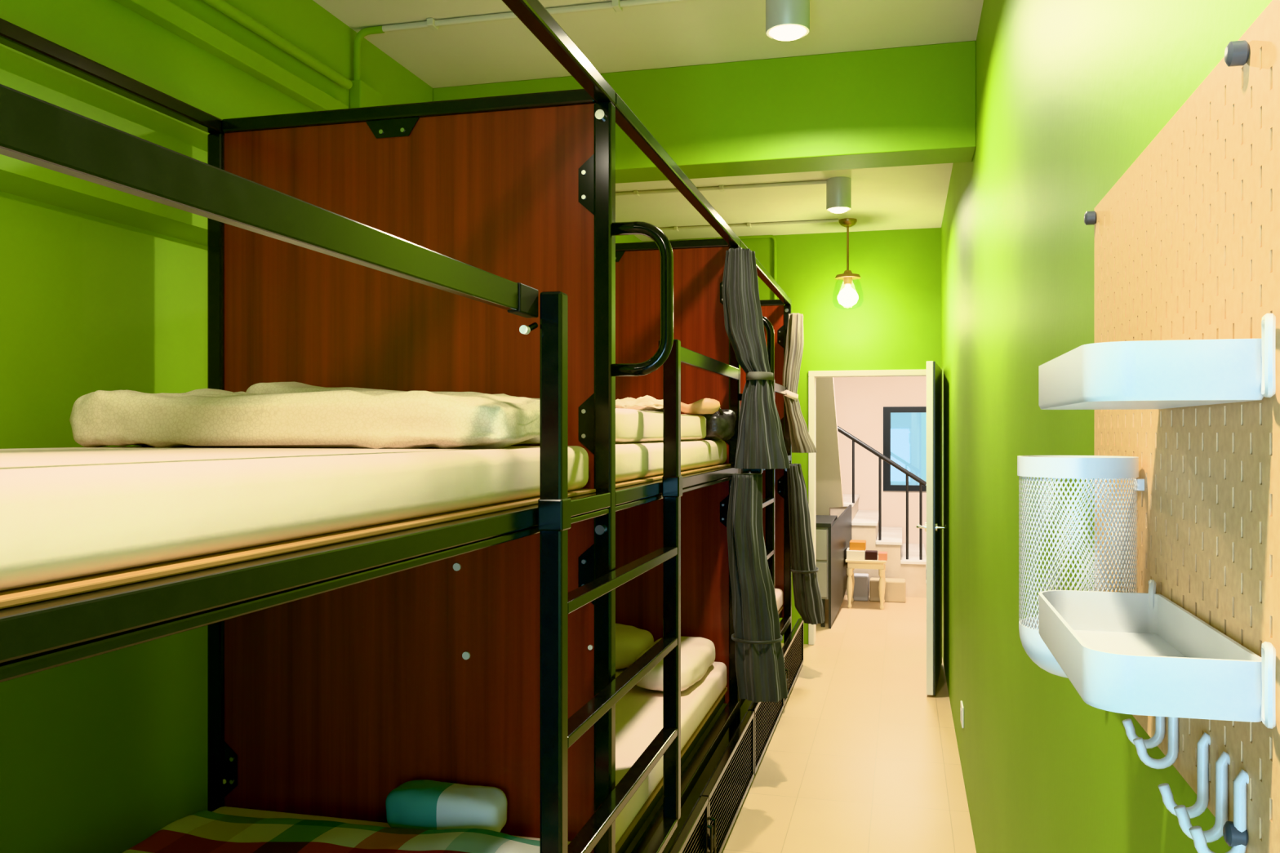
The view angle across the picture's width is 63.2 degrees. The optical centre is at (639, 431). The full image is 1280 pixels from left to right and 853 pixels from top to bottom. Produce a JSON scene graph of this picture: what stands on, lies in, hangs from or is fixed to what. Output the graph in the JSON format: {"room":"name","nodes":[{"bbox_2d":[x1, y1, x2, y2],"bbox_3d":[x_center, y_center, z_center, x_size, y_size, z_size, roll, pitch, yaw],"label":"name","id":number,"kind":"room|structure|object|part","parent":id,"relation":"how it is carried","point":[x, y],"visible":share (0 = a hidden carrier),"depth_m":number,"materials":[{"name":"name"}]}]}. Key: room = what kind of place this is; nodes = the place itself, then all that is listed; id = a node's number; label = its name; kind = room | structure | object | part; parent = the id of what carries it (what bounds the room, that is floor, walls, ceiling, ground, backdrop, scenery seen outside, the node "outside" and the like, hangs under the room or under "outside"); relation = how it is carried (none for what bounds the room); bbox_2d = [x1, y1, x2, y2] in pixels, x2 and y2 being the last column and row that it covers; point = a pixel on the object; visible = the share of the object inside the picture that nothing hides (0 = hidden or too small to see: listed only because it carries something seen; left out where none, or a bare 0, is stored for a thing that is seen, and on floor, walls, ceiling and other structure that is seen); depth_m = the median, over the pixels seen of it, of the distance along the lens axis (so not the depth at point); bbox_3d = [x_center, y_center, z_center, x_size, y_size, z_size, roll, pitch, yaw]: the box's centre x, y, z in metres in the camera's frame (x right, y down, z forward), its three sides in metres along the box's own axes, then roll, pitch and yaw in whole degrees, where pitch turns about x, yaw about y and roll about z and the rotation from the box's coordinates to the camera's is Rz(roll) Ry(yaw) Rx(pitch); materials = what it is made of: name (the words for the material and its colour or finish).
{"room":"dormitory","nodes":[
{"label":"dormitory","id":0,"kind":"room"},
{"bbox_2d":[0,0,642,852],"bbox_3d":[-1.145,0.050,3.455,0.202,2.900,8.940,0,0,14],"label":"wall","id":1,"kind":"structure","parent":0,"point":[102,287],"depth_m":2.60,"materials":[{"name":"green paint"}]},
{"bbox_2d":[114,0,348,111],"bbox_3d":[-1.549,-1.071,1.350,0.045,0.053,4.460,0,0,14],"label":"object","id":2,"kind":"object","parent":1,"relation":"attached to","point":[164,13],"visible":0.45,"depth_m":2.90,"materials":[{"name":"green paint"}]},
{"bbox_2d":[202,0,352,89],"bbox_3d":[-1.547,-1.185,1.370,0.033,0.032,4.500,0,0,14],"label":"conduit","id":3,"kind":"object","parent":1,"relation":"attached to","point":[224,6],"visible":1,"depth_m":3.13,"materials":[{"name":"green paint"}]},
{"bbox_2d":[349,25,384,108],"bbox_3d":[-0.928,-1.222,3.658,0.120,0.354,0.160,0,0,14],"label":"conduit","id":4,"kind":"object","parent":1,"relation":"attached to","point":[361,94],"visible":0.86,"depth_m":3.60,"materials":[{"name":"green paint"}]},
{"bbox_2d":[313,0,983,241],"bbox_3d":[-0.119,-1.450,3.196,2.504,0.100,8.940,0,0,14],"label":"ceiling","id":5,"kind":"structure","parent":0,"point":[688,33],"depth_m":3.81,"materials":[{"name":"paint"}]},
{"bbox_2d":[382,0,688,31],"bbox_3d":[-0.237,-1.387,3.422,1.335,0.026,0.050,0,0,14],"label":"conduit","id":6,"kind":"object","parent":5,"relation":"attached to","point":[617,5],"visible":1,"depth_m":3.47,"materials":[{"name":"beige paint"}]},
{"bbox_2d":[615,179,826,196],"bbox_3d":[0.346,-1.387,5.957,1.425,0.026,0.050,0,0,14],"label":"conduit","id":7,"kind":"object","parent":5,"relation":"attached to","point":[721,188],"visible":0.94,"depth_m":5.90,"materials":[{"name":"beige paint"}]},
{"bbox_2d":[657,218,838,231],"bbox_3d":[0.613,-1.387,7.013,1.425,0.026,0.050,0,0,14],"label":"conduit","id":8,"kind":"object","parent":5,"relation":"attached to","point":[748,224],"visible":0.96,"depth_m":6.96,"materials":[{"name":"beige paint"}]},
{"bbox_2d":[765,0,809,40],"bbox_3d":[0.456,-1.308,3.216,0.135,0.184,0.135,0,0,14],"label":"ceiling light","id":9,"kind":"object","parent":5,"relation":"in","point":[785,20],"visible":1,"depth_m":3.17,"materials":[{"name":"silver metal"}]},
{"bbox_2d":[769,24,805,40],"bbox_3d":[0.456,-1.231,3.216,0.109,0.030,0.109,0,0,14],"label":"diffuser","id":10,"kind":"object","parent":9,"relation":"attached to","point":[778,32],"depth_m":3.19,"materials":[{"name":"beige plastic"}]},
{"bbox_2d":[826,176,851,213],"bbox_3d":[1.103,-1.308,5.776,0.135,0.184,0.135,0,0,14],"label":"ceiling light","id":11,"kind":"object","parent":5,"relation":"in","point":[838,189],"visible":1,"depth_m":5.72,"materials":[{"name":"silver metal"}]},
{"bbox_2d":[828,207,848,213],"bbox_3d":[1.103,-1.231,5.776,0.109,0.030,0.109,0,0,14],"label":"diffuser","id":12,"kind":"object","parent":11,"relation":"attached to","point":[835,210],"depth_m":5.75,"materials":[{"name":"beige plastic"}]},
{"bbox_2d":[835,217,861,306],"bbox_3d":[1.372,-1.106,6.873,0.200,0.588,0.200,0,0,14],"label":"pendant lamp","id":13,"kind":"object","parent":5,"relation":"hanging from","point":[847,296],"visible":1,"depth_m":6.84,"materials":[{"name":"white glass"}]},
{"bbox_3d":[1.372,-1.202,6.873,0.013,0.315,0.014,0,0,14],"label":"drop rod","id":14,"kind":"part","parent":13,"relation":"part of","materials":[{"name":"gold metal"}]},
{"bbox_3d":[1.372,-0.901,6.873,0.136,0.147,0.136,0,0,14],"label":"light bulb","id":15,"kind":"part","parent":13,"relation":"part of","materials":[{"name":"beige glass"}]},
{"bbox_2d":[646,227,941,644],"bbox_3d":[0.967,0.050,7.471,2.291,2.900,0.120,0,0,14],"label":"wall","id":16,"kind":"structure","parent":0,"point":[894,322],"depth_m":7.26,"materials":[{"name":"green paint"}]},
{"bbox_2d":[680,237,714,239],"bbox_3d":[0.239,-1.368,7.580,0.614,0.071,0.016,0,0,14],"label":"cable","id":17,"kind":"object","parent":16,"relation":"attached to","point":[708,237],"visible":0.12,"depth_m":7.53,"materials":[{"name":"green paint"}]},
{"bbox_2d":[716,235,777,299],"bbox_3d":[0.763,-0.926,7.446,0.428,0.962,0.024,0,0,14],"label":"conduit","id":18,"kind":"object","parent":16,"relation":"attached to","point":[775,243],"visible":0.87,"depth_m":7.39,"materials":[{"name":"green paint"}]},
{"bbox_2d":[808,368,926,644],"bbox_3d":[1.642,0.535,7.300,0.899,1.930,0.160,0,0,14],"label":"trim","id":19,"kind":"structure","parent":16,"relation":"attached to","point":[813,375],"depth_m":7.33,"materials":[{"name":"white paint"}]},
{"bbox_2d":[624,595,976,852],"bbox_3d":[1.031,1.540,5.309,4.000,0.080,13.600,0,0,14],"label":"floor","id":20,"kind":"structure","parent":0,"point":[858,757],"depth_m":4.78,"materials":[{"name":"beige tile"}]},
{"bbox_2d":[0,0,682,852],"bbox_3d":[-0.714,0.333,1.938,1.268,2.335,2.599,0,0,14],"label":"bunk bed","id":21,"kind":"object","parent":20,"relation":"on","point":[460,245],"visible":0.94,"depth_m":2.58,"materials":[{"name":"black painted metal"},{"name":"red brown laminate"},{"name":"light plywood"}]},
{"bbox_3d":[-1.375,-0.816,1.822,0.041,0.038,2.049,0,0,14],"label":"rail","id":22,"kind":"part","parent":21,"relation":"part of","materials":[{"name":"black metal"}]},
{"bbox_3d":[-1.128,0.351,2.793,0.045,2.297,0.045,0,0,14],"label":"corner post","id":23,"kind":"part","parent":21,"relation":"part of","materials":[{"name":"black metal"}]},
{"bbox_3d":[-0.384,-0.247,1.304,0.022,0.050,1.440,0,0,14],"label":"guard rail","id":24,"kind":"part","parent":21,"relation":"part of","materials":[{"name":"metal"}]},
{"bbox_2d":[0,445,588,591],"bbox_3d":[-0.845,0.085,1.681,1.018,0.103,1.925,0,0,14],"label":"mattress","id":25,"kind":"object","parent":21,"relation":"on","point":[66,513],"visible":0.92,"depth_m":1.17,"materials":[{"name":"white fabric"}]},
{"bbox_2d":[69,388,539,448],"bbox_3d":[-0.702,-0.032,2.245,0.998,0.130,0.362,0,0,14],"label":"duvet","id":26,"kind":"object","parent":25,"relation":"on","point":[202,417],"visible":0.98,"depth_m":2.08,"materials":[{"name":"beige fabric"}]},
{"bbox_2d":[245,382,539,445],"bbox_3d":[-0.581,-0.046,2.506,0.756,0.160,0.204,0,0,14],"label":"pillow","id":27,"kind":"object","parent":25,"relation":"on","point":[273,387],"visible":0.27,"depth_m":2.48,"materials":[{"name":"beige fabric"}]},
{"bbox_3d":[-0.331,0.171,1.558,0.042,0.052,1.959,0,0,14],"label":"rail","id":28,"kind":"part","parent":21,"relation":"part of","materials":[{"name":"black metal"}]},
{"bbox_2d":[212,806,570,845],"bbox_3d":[-0.845,1.033,1.681,1.018,0.116,1.925,0,0,14],"label":"mattress","id":29,"kind":"object","parent":21,"relation":"on","point":[224,810],"visible":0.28,"depth_m":2.64,"materials":[{"name":"fabric"}]},
{"bbox_2d":[123,810,539,852],"bbox_3d":[-0.836,0.939,1.646,0.993,0.069,1.759,0,0,14],"label":"blanket","id":30,"kind":"object","parent":29,"relation":"on","point":[202,831],"visible":0.98,"depth_m":2.36,"materials":[{"name":"fabric"}]},
{"bbox_2d":[385,779,506,832],"bbox_3d":[-0.470,0.915,2.526,0.297,0.112,0.138,0,0,14],"label":"pillow","id":31,"kind":"object","parent":29,"relation":"on","point":[423,804],"visible":0.74,"depth_m":2.47,"materials":[{"name":"fabric"}]},
{"bbox_3d":[-0.607,-0.816,2.661,1.038,0.036,0.038,0,0,14],"label":"head rail","id":32,"kind":"part","parent":21,"relation":"part of","materials":[{"name":"black metal"}]},
{"bbox_3d":[-0.607,0.186,2.661,1.030,1.967,0.018,0,0,14],"label":"headboard","id":33,"kind":"part","parent":21,"relation":"part of","materials":[{"name":"red laminate"}]},
{"bbox_3d":[-0.329,-0.816,1.558,0.041,0.038,2.049,0,0,14],"label":"rail","id":34,"kind":"part","parent":21,"relation":"part of","materials":[{"name":"metal"}]},
{"bbox_3d":[-0.086,0.351,2.530,0.045,2.297,0.045,0,0,14],"label":"corner post","id":35,"kind":"part","parent":21,"relation":"part of","materials":[{"name":"black metal"}]},
{"bbox_3d":[0.008,-0.321,2.506,0.148,0.372,0.031,0,0,14],"label":"grab handle","id":36,"kind":"part","parent":21,"relation":"part of","materials":[{"name":"black metal"}]},
{"bbox_2d":[614,92,775,852],"bbox_3d":[-0.178,0.333,4.057,1.268,2.335,2.872,0,0,14],"label":"bunk bed","id":37,"kind":"object","parent":20,"relation":"on","point":[710,368],"visible":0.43,"depth_m":4.50,"materials":[{"name":"black painted metal"},{"name":"red brown laminate"},{"name":"light plywood"}]},
{"bbox_2d":[615,662,726,844],"bbox_3d":[-0.351,1.033,3.639,1.018,0.116,1.885,0,0,14],"label":"mattress","id":38,"kind":"object","parent":37,"relation":"on","point":[639,712],"visible":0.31,"depth_m":3.55,"materials":[{"name":"white fabric"}]},
{"bbox_2d":[615,623,653,669],"bbox_3d":[-0.253,0.895,4.393,0.606,0.161,0.362,0,0,14],"label":"pillow","id":39,"kind":"object","parent":38,"relation":"on","point":[630,641],"visible":0.23,"depth_m":4.22,"materials":[{"name":"green fabric"}]},
{"bbox_2d":[634,636,715,691],"bbox_3d":[0.138,0.906,4.118,0.262,0.138,0.618,0,0,14],"label":"pillow","id":40,"kind":"object","parent":38,"relation":"on","point":[697,654],"visible":0.52,"depth_m":3.95,"materials":[{"name":"white fabric"}]},
{"bbox_2d":[615,440,726,482],"bbox_3d":[-0.351,0.085,3.639,1.018,0.103,1.885,0,0,14],"label":"mattress","id":41,"kind":"object","parent":37,"relation":"on","point":[634,460],"visible":0.23,"depth_m":3.15,"materials":[{"name":"white fabric"}]},
{"bbox_2d":[615,408,706,444],"bbox_3d":[-0.314,-0.019,3.523,0.867,0.104,1.441,0,0,14],"label":"bedding","id":42,"kind":"object","parent":41,"relation":"on","point":[632,425],"visible":0.18,"depth_m":3.10,"materials":[{"name":"white fabric"}]},
{"bbox_2d":[615,395,662,412],"bbox_3d":[0.008,-0.098,3.664,0.274,0.062,0.201,0,0,14],"label":"blanket","id":43,"kind":"object","parent":42,"relation":"on","point":[646,402],"visible":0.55,"depth_m":3.59,"materials":[{"name":"beige fabric"}]},
{"bbox_2d":[680,398,720,413],"bbox_3d":[0.224,-0.096,3.925,0.161,0.059,0.112,0,0,14],"label":"pouch","id":44,"kind":"object","parent":42,"relation":"on","point":[704,406],"visible":0.94,"depth_m":3.88,"materials":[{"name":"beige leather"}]},
{"bbox_2d":[695,408,736,439],"bbox_3d":[0.310,-0.044,4.263,0.167,0.154,0.260,0,0,14],"label":"bag","id":45,"kind":"object","parent":41,"relation":"on","point":[720,425],"visible":0.64,"depth_m":4.15,"materials":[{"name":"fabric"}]},
{"bbox_3d":[-0.366,1.128,3.635,1.016,0.044,1.941,0,0,14],"label":"slat frame","id":46,"kind":"part","parent":37,"relation":"part of","materials":[{"name":"black"}]},
{"bbox_3d":[-0.114,0.186,4.615,1.030,1.967,0.018,0,0,14],"label":"headboard","id":47,"kind":"part","parent":37,"relation":"part of","materials":[{"name":"red laminate"}]},
{"bbox_3d":[-0.114,-0.816,4.615,1.038,0.036,0.038,0,0,14],"label":"head rail","id":48,"kind":"part","parent":37,"relation":"part of","materials":[{"name":"black metal"}]},
{"bbox_3d":[0.161,0.171,3.507,0.042,0.052,1.971,0,0,14],"label":"rail","id":49,"kind":"part","parent":37,"relation":"part of","materials":[{"name":"black metal"}]},
{"bbox_3d":[0.168,-0.816,3.528,0.041,0.038,2.016,0,0,14],"label":"rail","id":50,"kind":"part","parent":37,"relation":"part of","materials":[{"name":"black metal"}]},
{"bbox_3d":[0.162,1.173,3.507,0.043,0.043,1.971,0,0,14],"label":"rail","id":51,"kind":"part","parent":37,"relation":"part of","materials":[{"name":"black metal"}]},
{"bbox_3d":[0.101,1.343,2.984,0.025,0.285,0.916,0,0,14],"label":"storage door","id":52,"kind":"part","parent":37,"relation":"part of","materials":[{"name":"black metal"}]},
{"bbox_3d":[0.239,-0.247,3.769,0.022,0.050,1.425,0,0,14],"label":"guard rail","id":53,"kind":"part","parent":37,"relation":"part of","materials":[{"name":"metal"}]},
{"bbox_3d":[0.227,1.345,3.394,0.019,0.130,0.011,0,0,14],"label":"pull handle","id":54,"kind":"part","parent":37,"relation":"part of","materials":[{"name":"black metal"}]},
{"bbox_3d":[0.244,1.345,3.460,0.019,0.130,0.011,0,0,14],"label":"pull handle","id":55,"kind":"part","parent":37,"relation":"part of","materials":[{"name":"black metal"}]},
{"bbox_3d":[0.347,1.343,3.958,0.025,0.285,1.076,0,0,14],"label":"storage door","id":56,"kind":"part","parent":37,"relation":"part of","materials":[{"name":"black metal"}]},
{"bbox_3d":[0.408,0.351,4.484,0.045,2.297,0.045,0,0,14],"label":"corner post","id":57,"kind":"part","parent":37,"relation":"part of","materials":[{"name":"black metal"}]},
{"bbox_2d":[722,247,790,469],"bbox_3d":[0.482,-0.299,4.314,0.276,0.899,0.232,0,0,14],"label":"curtain","id":58,"kind":"object","parent":37,"relation":"hanging from","point":[761,445],"visible":1,"depth_m":4.24,"materials":[{"name":"grey fabric"}]},
{"bbox_3d":[0.501,-0.321,4.461,0.148,0.372,0.031,0,0,14],"label":"grab handle","id":59,"kind":"part","parent":37,"relation":"part of","materials":[{"name":"black metal"}]},
{"bbox_2d":[726,473,787,702],"bbox_3d":[0.488,0.635,4.312,0.253,0.919,0.225,0,0,14],"label":"curtain","id":60,"kind":"object","parent":37,"relation":"hanging from","point":[760,669],"visible":1,"depth_m":4.24,"materials":[{"name":"grey fabric"}]},
{"bbox_2d":[740,240,803,775],"bbox_3d":[0.211,0.333,5.738,1.200,2.335,2.290,0,0,14],"label":"bunk bed","id":61,"kind":"object","parent":20,"relation":"on","point":[766,716],"visible":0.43,"depth_m":6.53,"materials":[{"name":"black painted metal"},{"name":"red brown laminate"}]},
{"bbox_3d":[0.408,0.186,6.680,1.030,1.967,0.018,0,0,14],"label":"headboard","id":62,"kind":"part","parent":61,"relation":"part of","materials":[{"name":"red laminate"}]},
{"bbox_3d":[0.669,0.171,5.517,0.042,0.052,2.085,0,0,14],"label":"rail","id":63,"kind":"part","parent":61,"relation":"part of","materials":[{"name":"black metal"}]},
{"bbox_3d":[0.669,1.173,5.516,0.043,0.043,2.085,0,0,14],"label":"rail","id":64,"kind":"part","parent":61,"relation":"part of","materials":[{"name":"black metal"}]},
{"bbox_3d":[0.676,-0.816,5.538,0.041,0.038,2.130,0,0,14],"label":"rail","id":65,"kind":"part","parent":61,"relation":"part of","materials":[{"name":"black metal"}]},
{"bbox_3d":[0.623,1.343,5.049,0.025,0.285,1.136,0,0,14],"label":"storage door","id":66,"kind":"part","parent":61,"relation":"part of","materials":[{"name":"black metal"}]},
{"bbox_3d":[0.408,-0.816,6.680,1.038,0.036,0.038,0,0,14],"label":"head rail","id":67,"kind":"part","parent":61,"relation":"part of","materials":[{"name":"black metal"}]},
{"bbox_2d":[774,588,782,611],"bbox_3d":[0.155,1.033,5.644,1.018,0.116,2.020,0,0,14],"label":"mattress","id":68,"kind":"object","parent":61,"relation":"on","point":[779,593],"visible":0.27,"depth_m":6.33,"materials":[{"name":"white fabric"}]},
{"bbox_3d":[0.784,-0.247,5.931,0.022,0.050,1.225,0,0,14],"label":"guard rail","id":69,"kind":"part","parent":61,"relation":"part of","materials":[{"name":"black metal"}]},
{"bbox_3d":[0.929,0.351,6.549,0.045,2.297,0.045,0,0,14],"label":"corner post","id":70,"kind":"part","parent":61,"relation":"part of","materials":[{"name":"black metal"}]},
{"bbox_3d":[0.903,1.343,6.158,0.025,0.285,1.136,0,0,14],"label":"storage door","id":71,"kind":"part","parent":61,"relation":"part of","materials":[{"name":"black metal"}]},
{"bbox_2d":[782,312,817,453],"bbox_3d":[0.976,-0.296,6.375,0.218,0.845,0.225,0,0,14],"label":"curtain","id":72,"kind":"object","parent":61,"relation":"hanging from","point":[801,440],"visible":0.98,"depth_m":6.30,"materials":[{"name":"beige fabric"}]},
{"bbox_2d":[786,463,824,624],"bbox_3d":[1.014,0.676,6.364,0.224,0.960,0.239,0,0,20],"label":"curtain","id":73,"kind":"object","parent":61,"relation":"hanging from","point":[808,603],"visible":0.98,"depth_m":6.29,"materials":[{"name":"grey fabric"}]},
{"bbox_2d":[816,504,851,628],"bbox_3d":[1.385,1.083,8.804,0.718,0.835,1.650,0,0,14],"label":"base cabinet","id":74,"kind":"object","parent":20,"relation":"on","point":[833,533],"visible":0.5,"depth_m":8.13,"materials":[{"name":"grey laminate"}]},
{"bbox_3d":[1.153,0.863,8.024,0.570,0.233,0.014,0,0,14],"label":"drawer","id":75,"kind":"part","parent":74,"relation":"part of","materials":[{"name":"grey laminate"}]},
{"bbox_3d":[1.153,1.133,8.024,0.570,0.265,0.014,0,0,14],"label":"drawer","id":76,"kind":"part","parent":74,"relation":"part of","materials":[{"name":"grey laminate"}]},
{"bbox_3d":[1.687,1.083,8.728,0.018,0.835,1.653,0,0,17],"label":"panel","id":77,"kind":"part","parent":74,"relation":"part of","materials":[{"name":"grey wood"}]},
{"bbox_2d":[853,573,868,601],"bbox_3d":[1.977,1.389,9.320,0.135,0.222,0.200,0,0,14],"label":"box","id":78,"kind":"object","parent":20,"relation":"on","point":[860,593],"visible":0.96,"depth_m":9.22,"materials":[{"name":"grey cardboard"}]},
{"bbox_2d":[844,555,886,609],"bbox_3d":[1.955,1.293,8.995,0.337,0.414,0.400,0,0,14],"label":"side table","id":79,"kind":"object","parent":20,"relation":"on","point":[852,564],"visible":0.95,"depth_m":8.82,"materials":[{"name":"beige paint"}]},
{"bbox_3d":[1.785,1.331,8.868,0.054,0.338,0.053,0,0,14],"label":"leg","id":80,"kind":"part","parent":79,"relation":"part of","materials":[{"name":"beige paint"}]},
{"bbox_3d":[1.866,1.331,9.188,0.054,0.338,0.053,0,0,14],"label":"leg","id":81,"kind":"part","parent":79,"relation":"part of","materials":[{"name":"beige paint"}]},
{"bbox_2d":[846,547,865,559],"bbox_3d":[1.860,1.048,8.962,0.154,0.075,0.230,0,0,14],"label":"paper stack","id":82,"kind":"object","parent":79,"relation":"on","point":[851,554],"visible":0.83,"depth_m":8.85,"materials":[{"name":"beige paper"}]},
{"bbox_2d":[849,539,866,550],"bbox_3d":[1.876,0.975,8.964,0.132,0.070,0.180,0,0,14],"label":"box","id":83,"kind":"object","parent":82,"relation":"on","point":[854,544],"visible":1,"depth_m":8.88,"materials":[{"name":"orange cardboard"}]},
{"bbox_2d":[865,550,877,559],"bbox_3d":[1.973,1.051,8.872,0.099,0.070,0.110,0,0,14],"label":"box","id":84,"kind":"object","parent":79,"relation":"on","point":[869,554],"visible":1,"depth_m":8.82,"materials":[{"name":"red cardboard"}]},
{"bbox_3d":[2.044,1.331,8.802,0.054,0.338,0.053,0,0,14],"label":"leg","id":85,"kind":"part","parent":79,"relation":"part of","materials":[{"name":"beige paint"}]},
{"bbox_2d":[878,551,887,560],"bbox_3d":[2.067,1.056,8.859,0.072,0.060,0.130,0,0,14],"label":"gift box","id":86,"kind":"object","parent":79,"relation":"on","point":[882,556],"visible":1,"depth_m":8.80,"materials":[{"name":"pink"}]},
{"bbox_3d":[2.125,1.331,9.122,0.054,0.338,0.053,0,0,14],"label":"leg","id":87,"kind":"part","parent":79,"relation":"part of","materials":[{"name":"beige paint"}]},
{"bbox_2d":[830,493,926,598],"bbox_3d":[2.201,0.995,10.289,3.810,1.010,1.550,0,0,14],"label":"stone staircase","id":88,"kind":"structure","parent":20,"relation":"on","point":[864,523],"depth_m":9.52,"materials":[{"name":"beige stone"}]},
{"bbox_2d":[837,426,926,559],"bbox_3d":[1.986,0.400,9.668,1.311,1.543,0.042,0,0,14],"label":"stair railing","id":89,"kind":"object","parent":88,"relation":"on","point":[880,455],"visible":0.9,"depth_m":9.59,"materials":[{"name":"grey metal"}]},
{"bbox_3d":[1.986,0.063,9.668,1.311,0.870,0.042,0,0,14],"label":"handrail","id":90,"kind":"part","parent":89,"relation":"part of","materials":[{"name":"grey metal"}]},
{"bbox_2d":[869,577,905,602],"bbox_3d":[2.203,1.406,9.262,0.309,0.187,0.200,0,0,14],"label":"box","id":91,"kind":"object","parent":20,"relation":"on","point":[895,588],"visible":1,"depth_m":9.16,"materials":[{"name":"beige cardboard"}]},
{"bbox_2d":[816,377,843,609],"bbox_3d":[0.840,0.125,9.019,1.812,2.750,0.100,0,0,14],"label":"wall","id":92,"kind":"structure","parent":0,"point":[828,476],"depth_m":8.78,"materials":[{"name":"beige paint"}]},
{"bbox_2d":[833,376,926,555],"bbox_3d":[2.442,0.125,11.100,3.900,2.750,0.120,0,0,14],"label":"wall","id":93,"kind":"structure","parent":0,"point":[860,402],"depth_m":11.03,"materials":[{"name":"paint"}]},
{"bbox_2d":[883,406,926,491],"bbox_3d":[2.877,0.178,10.949,0.620,0.886,0.080,0,0,14],"label":"window","id":94,"kind":"structure","parent":93,"relation":"in","point":[887,411],"depth_m":10.97,"materials":[{"name":"grey metal"}]},
{"bbox_2d":[941,0,1271,852],"bbox_3d":[1.056,0.050,2.900,0.120,2.900,8.940,0,0,14],"label":"wall","id":95,"kind":"structure","parent":0,"point":[1070,94],"depth_m":2.10,"materials":[{"name":"green paint"}]},
{"bbox_2d":[432,40,976,183],"bbox_3d":[0.205,-1.210,4.084,2.109,0.380,0.220,0,0,14],"label":"beam","id":96,"kind":"structure","parent":95,"relation":"attached to","point":[912,105],"depth_m":3.89,"materials":[{"name":"green paint"}]},
{"bbox_2d":[915,360,947,695],"bbox_3d":[1.759,0.544,6.303,0.176,1.888,0.882,0,0,14],"label":"door","id":97,"kind":"structure","parent":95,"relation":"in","point":[933,526],"depth_m":5.88,"materials":[{"name":"white paint"}]},
{"bbox_3d":[1.625,0.545,6.008,0.061,0.052,0.150,0,0,14],"label":"lever handle","id":98,"kind":"part","parent":97,"relation":"part of","materials":[{"name":"silver metal"}]},
{"bbox_3d":[1.801,0.544,6.292,0.009,1.884,0.881,0,0,19],"label":"panel","id":99,"kind":"part","parent":97,"relation":"part of","materials":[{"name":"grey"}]},
{"bbox_3d":[1.730,0.545,5.973,0.060,0.052,0.146,0,0,19],"label":"lever handle","id":100,"kind":"part","parent":97,"relation":"part of","materials":[{"name":"silver metal"}]},
{"bbox_2d":[960,700,964,728],"bbox_3d":[1.396,1.225,4.516,0.011,0.090,0.120,0,0,14],"label":"wall socket","id":101,"kind":"object","parent":95,"relation":"attached to","point":[962,708],"visible":1,"depth_m":4.46,"materials":[{"name":"white plastic"}]},
{"bbox_2d":[1084,0,1279,852],"bbox_3d":[0.476,0.008,0.914,0.032,0.580,0.820,0,0,14],"label":"pegboard","id":102,"kind":"object","parent":95,"relation":"attached to","point":[1187,239],"visible":0.62,"depth_m":0.81,"materials":[{"name":"brown wood"}]},
{"bbox_2d":[1017,455,1144,678],"bbox_3d":[0.448,0.137,1.058,0.122,0.223,0.114,0,0,14],"label":"mesh basket","id":103,"kind":"object","parent":102,"relation":"attached to","point":[1108,468],"visible":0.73,"depth_m":1.03,"materials":[{"name":"white metal"}]},
{"bbox_3d":[0.564,-0.268,1.304,0.012,0.017,0.017,0,0,14],"label":"fixing knob","id":104,"kind":"part","parent":102,"relation":"part of","materials":[{"name":"grey plastic"}]},
{"bbox_2d":[1122,716,1165,748],"bbox_3d":[0.468,0.258,0.960,0.043,0.069,0.008,0,0,14],"label":"hook","id":105,"kind":"object","parent":102,"relation":"attached to","point":[1160,722],"visible":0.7,"depth_m":0.96,"materials":[{"name":"white"}]},
{"bbox_2d":[1133,716,1178,768],"bbox_3d":[0.457,0.262,0.914,0.043,0.069,0.008,0,0,14],"label":"hook","id":106,"kind":"object","parent":102,"relation":"attached to","point":[1171,756],"visible":0.8,"depth_m":0.91,"materials":[{"name":"white"}]},
{"bbox_2d":[1038,579,1275,728],"bbox_3d":[0.394,0.163,0.834,0.111,0.055,0.351,0,0,14],"label":"tray","id":107,"kind":"object","parent":102,"relation":"attached to","point":[1143,654],"visible":1,"depth_m":0.72,"materials":[{"name":"white plastic"}]},
{"bbox_2d":[1038,313,1275,409],"bbox_3d":[0.394,-0.049,0.834,0.111,0.055,0.351,0,0,14],"label":"tray","id":108,"kind":"object","parent":102,"relation":"attached to","point":[1140,375],"visible":1,"depth_m":0.69,"materials":[{"name":"white plastic"}]},
{"bbox_2d":[1157,732,1210,818],"bbox_3d":[0.434,0.272,0.824,0.043,0.069,0.008,0,0,14],"label":"hook","id":109,"kind":"object","parent":102,"relation":"attached to","point":[1201,804],"visible":0.86,"depth_m":0.82,"materials":[{"name":"white"}]},
{"bbox_2d":[1173,751,1230,843],"bbox_3d":[0.421,0.272,0.775,0.043,0.069,0.008,0,0,14],"label":"hook","id":110,"kind":"object","parent":102,"relation":"attached to","point":[1215,833],"visible":0.77,"depth_m":0.77,"materials":[{"name":"white"}]},
{"bbox_2d":[1189,768,1248,852],"bbox_3d":[0.411,0.272,0.734,0.043,0.069,0.008,0,0,14],"label":"hook","id":111,"kind":"object","parent":102,"relation":"attached to","point":[1240,782],"visible":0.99,"depth_m":0.73,"materials":[{"name":"white"}]},
{"bbox_3d":[0.420,0.284,0.735,0.012,0.017,0.017,0,0,14],"label":"fixing knob","id":112,"kind":"part","parent":102,"relation":"part of","materials":[{"name":"grey plastic"}]},
{"bbox_3d":[0.419,-0.266,0.732,0.012,0.017,0.017,0,0,14],"label":"fixing knob","id":113,"kind":"part","parent":102,"relation":"part of","materials":[{"name":"grey plastic"}]}
]}

